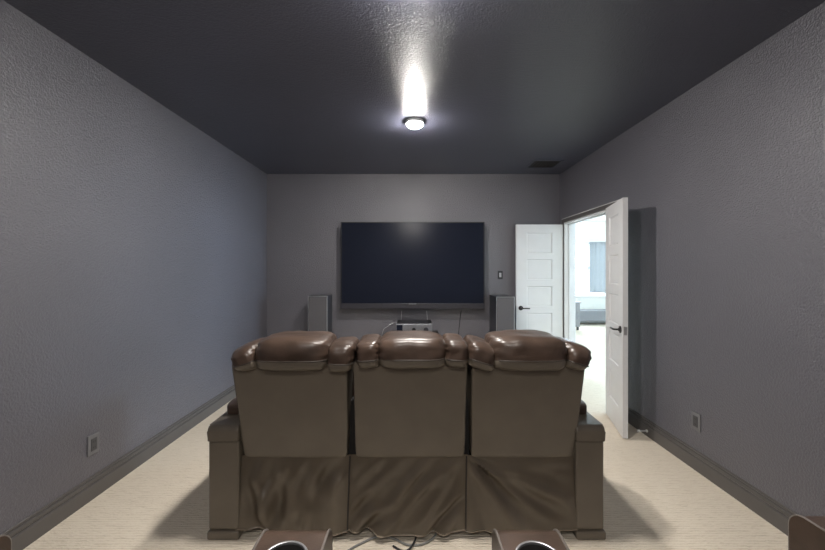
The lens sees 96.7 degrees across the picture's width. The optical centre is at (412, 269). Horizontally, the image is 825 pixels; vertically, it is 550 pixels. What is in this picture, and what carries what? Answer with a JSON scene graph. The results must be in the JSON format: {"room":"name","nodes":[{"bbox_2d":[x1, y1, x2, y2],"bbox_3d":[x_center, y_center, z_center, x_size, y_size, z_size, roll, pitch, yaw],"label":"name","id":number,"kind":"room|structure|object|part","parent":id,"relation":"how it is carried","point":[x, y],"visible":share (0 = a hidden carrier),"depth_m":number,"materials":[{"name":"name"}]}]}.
{"room":"home theater","nodes":[
{"label":"home theater","id":0,"kind":"room"},
{"bbox_2d":[0,0,266,533],"bbox_3d":[-2.045,0.052,1.411,0.100,2.735,7.423,0,0,0],"label":"wall","id":1,"kind":"structure","parent":0,"point":[133,241],"depth_m":2.34,"materials":[{"name":"grey paint"}]},
{"bbox_2d":[87,432,98,456],"bbox_3d":[-1.988,1.085,2.285,0.014,0.125,0.078,0,0,0],"label":"wall outlet","id":2,"kind":"object","parent":1,"relation":"attached to","point":[92,440],"visible":1,"depth_m":2.28,"materials":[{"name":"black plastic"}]},
{"bbox_2d":[91,437,96,451],"bbox_3d":[-1.984,1.085,2.285,0.004,0.076,0.042,0,0,0],"label":"receptacle","id":3,"kind":"object","parent":2,"relation":"attached to","point":[93,439],"depth_m":2.28,"materials":[{"name":"grey plastic"}]},
{"bbox_2d":[0,385,235,549],"bbox_3d":[-1.986,1.350,1.411,0.017,0.140,7.223,0,0,0],"label":"baseboard","id":4,"kind":"structure","parent":1,"relation":"attached to","point":[24,533],"depth_m":2.34,"materials":[{"name":"grey paint"}]},
{"bbox_2d":[23,323,787,549],"bbox_3d":[2.502,1.470,3.850,9.395,0.100,12.500,0,0,0],"label":"floor","id":5,"kind":"structure","parent":0,"point":[653,500],"depth_m":2.15,"materials":[{"name":"beige carpet"}]},
{"bbox_2d":[308,295,331,331],"bbox_3d":[-1.216,0.877,4.841,0.272,1.087,0.305,0,0,0],"label":"tower speaker","id":6,"kind":"object","parent":5,"relation":"on","point":[319,306],"visible":0.47,"depth_m":4.70},
{"bbox_2d":[309,297,326,330],"bbox_3d":[-1.216,0.853,4.707,0.232,1.015,0.013,0,0,0],"label":"grille","id":7,"kind":"object","parent":6,"relation":"attached to","point":[317,305],"depth_m":4.70,"materials":[{"name":"grey fabric"}]},
{"bbox_2d":[348,532,436,549],"bbox_3d":[-0.111,1.414,1.893,0.604,0.011,0.182,0,0,-30],"label":"power cord","id":8,"kind":"object","parent":5,"relation":"on","point":[434,536],"visible":0.74,"depth_m":1.90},
{"bbox_2d":[392,536,416,549],"bbox_3d":[-0.001,1.409,1.937,0.093,0.024,0.223,0,0,36],"label":"power cord","id":9,"kind":"object","parent":5,"relation":"on","point":[393,546],"visible":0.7,"depth_m":1.86,"materials":[{"name":"black plastic"}]},
{"bbox_2d":[207,329,605,539],"bbox_3d":[-0.031,0.874,2.356,2.098,1.092,1.151,0,0,0],"label":"reclining sofa","id":10,"kind":"object","parent":5,"relation":"on","point":[420,433],"visible":0.98,"depth_m":1.93,"materials":[{"name":"brown leather"}]},
{"bbox_3d":[-0.998,0.862,2.400,0.164,0.079,0.950,0,0,0],"label":"arm","id":11,"kind":"part","parent":10,"relation":"part of","materials":[{"name":"brown leather"}]},
{"bbox_3d":[-0.998,1.139,2.397,0.160,0.473,0.925,0,0,0],"label":"armrest","id":12,"kind":"part","parent":10,"relation":"part of","materials":[{"name":"brown leather"}]},
{"bbox_3d":[-0.628,0.737,2.010,0.587,0.543,0.309,0,0,0],"label":"backrest","id":13,"kind":"part","parent":10,"relation":"part of","materials":[{"name":"brown leather"}]},
{"bbox_3d":[-0.012,0.737,2.010,0.588,0.543,0.308,0,0,0],"label":"backrest","id":14,"kind":"part","parent":10,"relation":"part of","materials":[{"name":"brown leather"}]},
{"bbox_3d":[0.592,0.737,2.010,0.579,0.543,0.309,0,0,0],"label":"backrest","id":15,"kind":"part","parent":10,"relation":"part of","materials":[{"name":"brown leather"}]},
{"bbox_3d":[0.938,1.139,2.397,0.148,0.473,0.925,0,0,0],"label":"armrest","id":16,"kind":"part","parent":10,"relation":"part of","materials":[{"name":"brown leather"}]},
{"bbox_3d":[0.938,0.862,2.400,0.152,0.079,0.950,0,0,0],"label":"arm","id":17,"kind":"part","parent":10,"relation":"part of","materials":[{"name":"brown leather"}]},
{"bbox_2d":[0,514,824,549],"bbox_3d":[0.003,0.884,0.594,2.961,1.073,1.307,0,0,0],"label":"seating","id":18,"kind":"object","parent":5,"relation":"on","point":[804,532],"visible":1,"depth_m":1.13,"materials":[{"name":"brown leather"}]},
{"bbox_3d":[-1.370,1.099,0.688,0.210,0.563,0.935,0,0,0],"label":"armrest","id":19,"kind":"part","parent":18,"relation":"part of","materials":[{"name":"brown leather"}]},
{"bbox_3d":[-0.362,1.096,0.701,0.208,0.568,0.962,0,0,0],"label":"armrest","id":20,"kind":"part","parent":18,"relation":"part of","materials":[{"name":"brown leather"}]},
{"bbox_3d":[0.356,1.096,0.701,0.200,0.568,0.962,0,0,0],"label":"armrest","id":21,"kind":"part","parent":18,"relation":"part of","materials":[{"name":"brown leather"}]},
{"bbox_3d":[1.377,1.095,0.731,0.205,0.570,1.022,0,0,0],"label":"armrest","id":22,"kind":"part","parent":18,"relation":"part of","materials":[{"name":"brown leather"}]},
{"bbox_2d":[489,295,514,331],"bbox_3d":[1.154,0.877,4.753,0.252,1.087,0.440,0,0,0],"label":"tower speaker","id":23,"kind":"object","parent":5,"relation":"on","point":[501,307],"visible":0.48,"depth_m":4.54},
{"bbox_3d":[1.154,0.862,4.551,0.228,1.057,0.014,0,0,0],"label":"trim frame","id":24,"kind":"part","parent":23,"relation":"part of","materials":[{"name":"grey fabric"}]},
{"bbox_2d":[497,298,513,330],"bbox_3d":[1.154,0.853,4.551,0.212,1.015,0.013,0,0,0],"label":"grille","id":25,"kind":"object","parent":23,"relation":"attached to","point":[505,306],"depth_m":4.55,"materials":[{"name":"grey fabric"}]},
{"bbox_2d":[576,301,580,329],"bbox_3d":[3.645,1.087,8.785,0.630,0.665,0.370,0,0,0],"label":"headboard","id":26,"kind":"object","parent":5,"relation":"on","point":[577,302],"visible":0.2,"depth_m":8.62,"materials":[{"name":"grey wood"}]},
{"bbox_2d":[580,309,605,320],"bbox_3d":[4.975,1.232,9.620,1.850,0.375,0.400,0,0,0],"label":"bed","id":27,"kind":"object","parent":5,"relation":"on","point":[585,314],"visible":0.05,"depth_m":9.42,"materials":[{"name":"grey fabric"}]},
{"bbox_3d":[0.020,1.120,4.765,0.640,0.600,0.410,0,0,0],"label":"media stand","id":28,"kind":"object","parent":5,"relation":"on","visible":0},
{"bbox_2d":[396,311,431,330],"bbox_3d":[0.023,0.685,4.764,0.450,0.270,0.372,0,0,0],"label":"receiver","id":29,"kind":"object","parent":28,"relation":"on","point":[402,325],"visible":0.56,"depth_m":4.60,"materials":[{"name":"silver plastic"}]},
{"bbox_2d":[400,320,427,322],"bbox_3d":[0.020,0.671,4.780,0.360,0.004,0.240,0,0,0],"label":"vent grille","id":30,"kind":"object","parent":29,"relation":"attached to","point":[401,321],"depth_m":4.76,"materials":[{"name":"black metal"}]},
{"bbox_3d":[0.023,0.741,4.607,0.450,0.126,0.014,0,0,0],"label":"panel","id":31,"kind":"part","parent":29,"relation":"part of","materials":[{"name":"metal"}]},
{"bbox_2d":[267,174,559,339],"bbox_3d":[0.072,0.052,5.073,4.135,2.735,0.100,0,0,0],"label":"wall","id":32,"kind":"structure","parent":0,"point":[306,212],"depth_m":5.02,"materials":[{"name":"grey paint"}]},
{"bbox_2d":[341,222,484,308],"bbox_3d":[0.002,-0.062,4.944,1.910,1.153,0.159,0,0,0],"label":"television","id":33,"kind":"object","parent":32,"relation":"attached to","point":[385,265],"visible":1,"depth_m":4.87,"materials":[{"name":"black plastic"}]},
{"bbox_2d":[498,271,502,278],"bbox_3d":[1.200,0.068,5.016,0.068,0.112,0.014,0,0,0],"label":"light switch","id":34,"kind":"object","parent":32,"relation":"attached to","point":[500,273],"visible":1,"depth_m":5.01,"materials":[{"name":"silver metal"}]},
{"bbox_2d":[515,225,562,337],"bbox_3d":[1.704,0.401,4.915,0.640,2.015,0.169,0,0,0],"label":"door","id":35,"kind":"structure","parent":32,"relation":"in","point":[538,248],"depth_m":4.89,"materials":[{"name":"white paint"}]},
{"bbox_2d":[4,0,824,220],"bbox_3d":[2.502,-1.365,3.850,9.195,0.100,12.300,0,0,0],"label":"ceiling","id":36,"kind":"structure","parent":0,"point":[286,86],"depth_m":2.38,"materials":[{"name":"paint"}]},
{"bbox_2d":[406,118,423,128],"bbox_3d":[0.020,-1.287,3.240,0.164,0.056,0.164,0,0,0],"label":"ceiling light","id":37,"kind":"object","parent":36,"relation":"attached to","point":[414,123],"visible":1,"depth_m":3.19,"materials":[{"name":"white glass"}]},
{"bbox_2d":[526,160,563,167],"bbox_3d":[1.630,-1.309,4.535,0.360,0.012,0.330,0,0,0],"label":"ceiling vent","id":38,"kind":"object","parent":36,"relation":"in","point":[535,163],"visible":1,"depth_m":4.52,"materials":[{"name":"metal"}]},
{"bbox_2d":[576,221,605,308],"bbox_3d":[4.620,0.052,9.975,4.960,2.735,0.150,0,0,0],"label":"wall","id":39,"kind":"structure","parent":0,"point":[586,229],"depth_m":9.90,"materials":[{"name":"beige paint"}]},
{"bbox_2d":[576,239,605,296],"bbox_3d":[4.750,-0.055,9.915,2.200,1.570,0.150,0,0,0],"label":"window","id":40,"kind":"structure","parent":39,"relation":"in","point":[578,241],"depth_m":9.95,"materials":[{"name":"white paint"}]},
{"bbox_2d":[580,321,605,322],"bbox_3d":[4.580,1.350,9.892,4.840,0.140,0.017,0,0,0],"label":"baseboard","id":41,"kind":"structure","parent":39,"relation":"attached to","point":[580,321],"depth_m":9.88,"materials":[{"name":"white paint"}]},
{"bbox_2d":[588,241,605,292],"bbox_3d":[5.200,-0.061,9.839,1.000,1.421,0.122,0,0,0],"label":"panel","id":42,"kind":"object","parent":39,"relation":"attached to","point":[597,249],"visible":0.48,"depth_m":9.79,"materials":[{"name":"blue fabric"}]},
{"bbox_2d":[560,2,824,515],"bbox_3d":[2.080,0.052,1.361,0.120,2.735,7.323,0,0,0],"label":"wall","id":43,"kind":"structure","parent":0,"point":[723,184],"depth_m":2.29,"materials":[{"name":"grey paint"}]},
{"bbox_2d":[575,224,575,342],"bbox_3d":[2.161,0.365,4.235,0.018,2.110,1.420,0,0,0],"label":"door frame","id":44,"kind":"structure","parent":43,"relation":"attached to","point":[575,224],"depth_m":4.88,"materials":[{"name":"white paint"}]},
{"bbox_2d":[562,201,616,341],"bbox_3d":[2.086,0.395,4.235,0.136,2.050,1.300,0,0,0],"label":"trim","id":45,"kind":"structure","parent":43,"relation":"attached to","point":[569,227],"depth_m":4.87,"materials":[{"name":"white paint"}]},
{"bbox_2d":[563,199,619,218],"bbox_3d":[2.014,-0.682,4.235,0.013,0.008,1.404,0,0,0],"label":"trim","id":46,"kind":"structure","parent":43,"relation":"attached to","point":[619,199],"depth_m":4.00,"materials":[{"name":"grey paint"}]},
{"bbox_2d":[606,197,627,438],"bbox_3d":[1.827,0.401,3.355,0.111,2.015,0.586,0,0,15],"label":"door","id":47,"kind":"structure","parent":43,"relation":"in","point":[616,213],"depth_m":3.25,"materials":[{"name":"white paint"}]},
{"bbox_2d":[692,411,700,431],"bbox_3d":[2.013,1.075,2.605,0.014,0.125,0.078,0,0,0],"label":"wall outlet","id":48,"kind":"object","parent":43,"relation":"attached to","point":[696,418],"visible":1,"depth_m":2.59,"materials":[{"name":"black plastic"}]},
{"bbox_2d":[693,415,697,427],"bbox_3d":[2.009,1.075,2.605,0.004,0.076,0.042,0,0,0],"label":"receptacle","id":49,"kind":"object","parent":48,"relation":"attached to","point":[695,417],"depth_m":2.60,"materials":[{"name":"grey plastic"}]},
{"bbox_2d":[628,407,796,535],"bbox_3d":[2.011,1.350,1.411,0.017,0.140,7.223,0,0,0],"label":"baseboard","id":50,"kind":"structure","parent":43,"relation":"attached to","point":[763,505],"depth_m":2.39,"materials":[{"name":"grey paint"}]}
]}

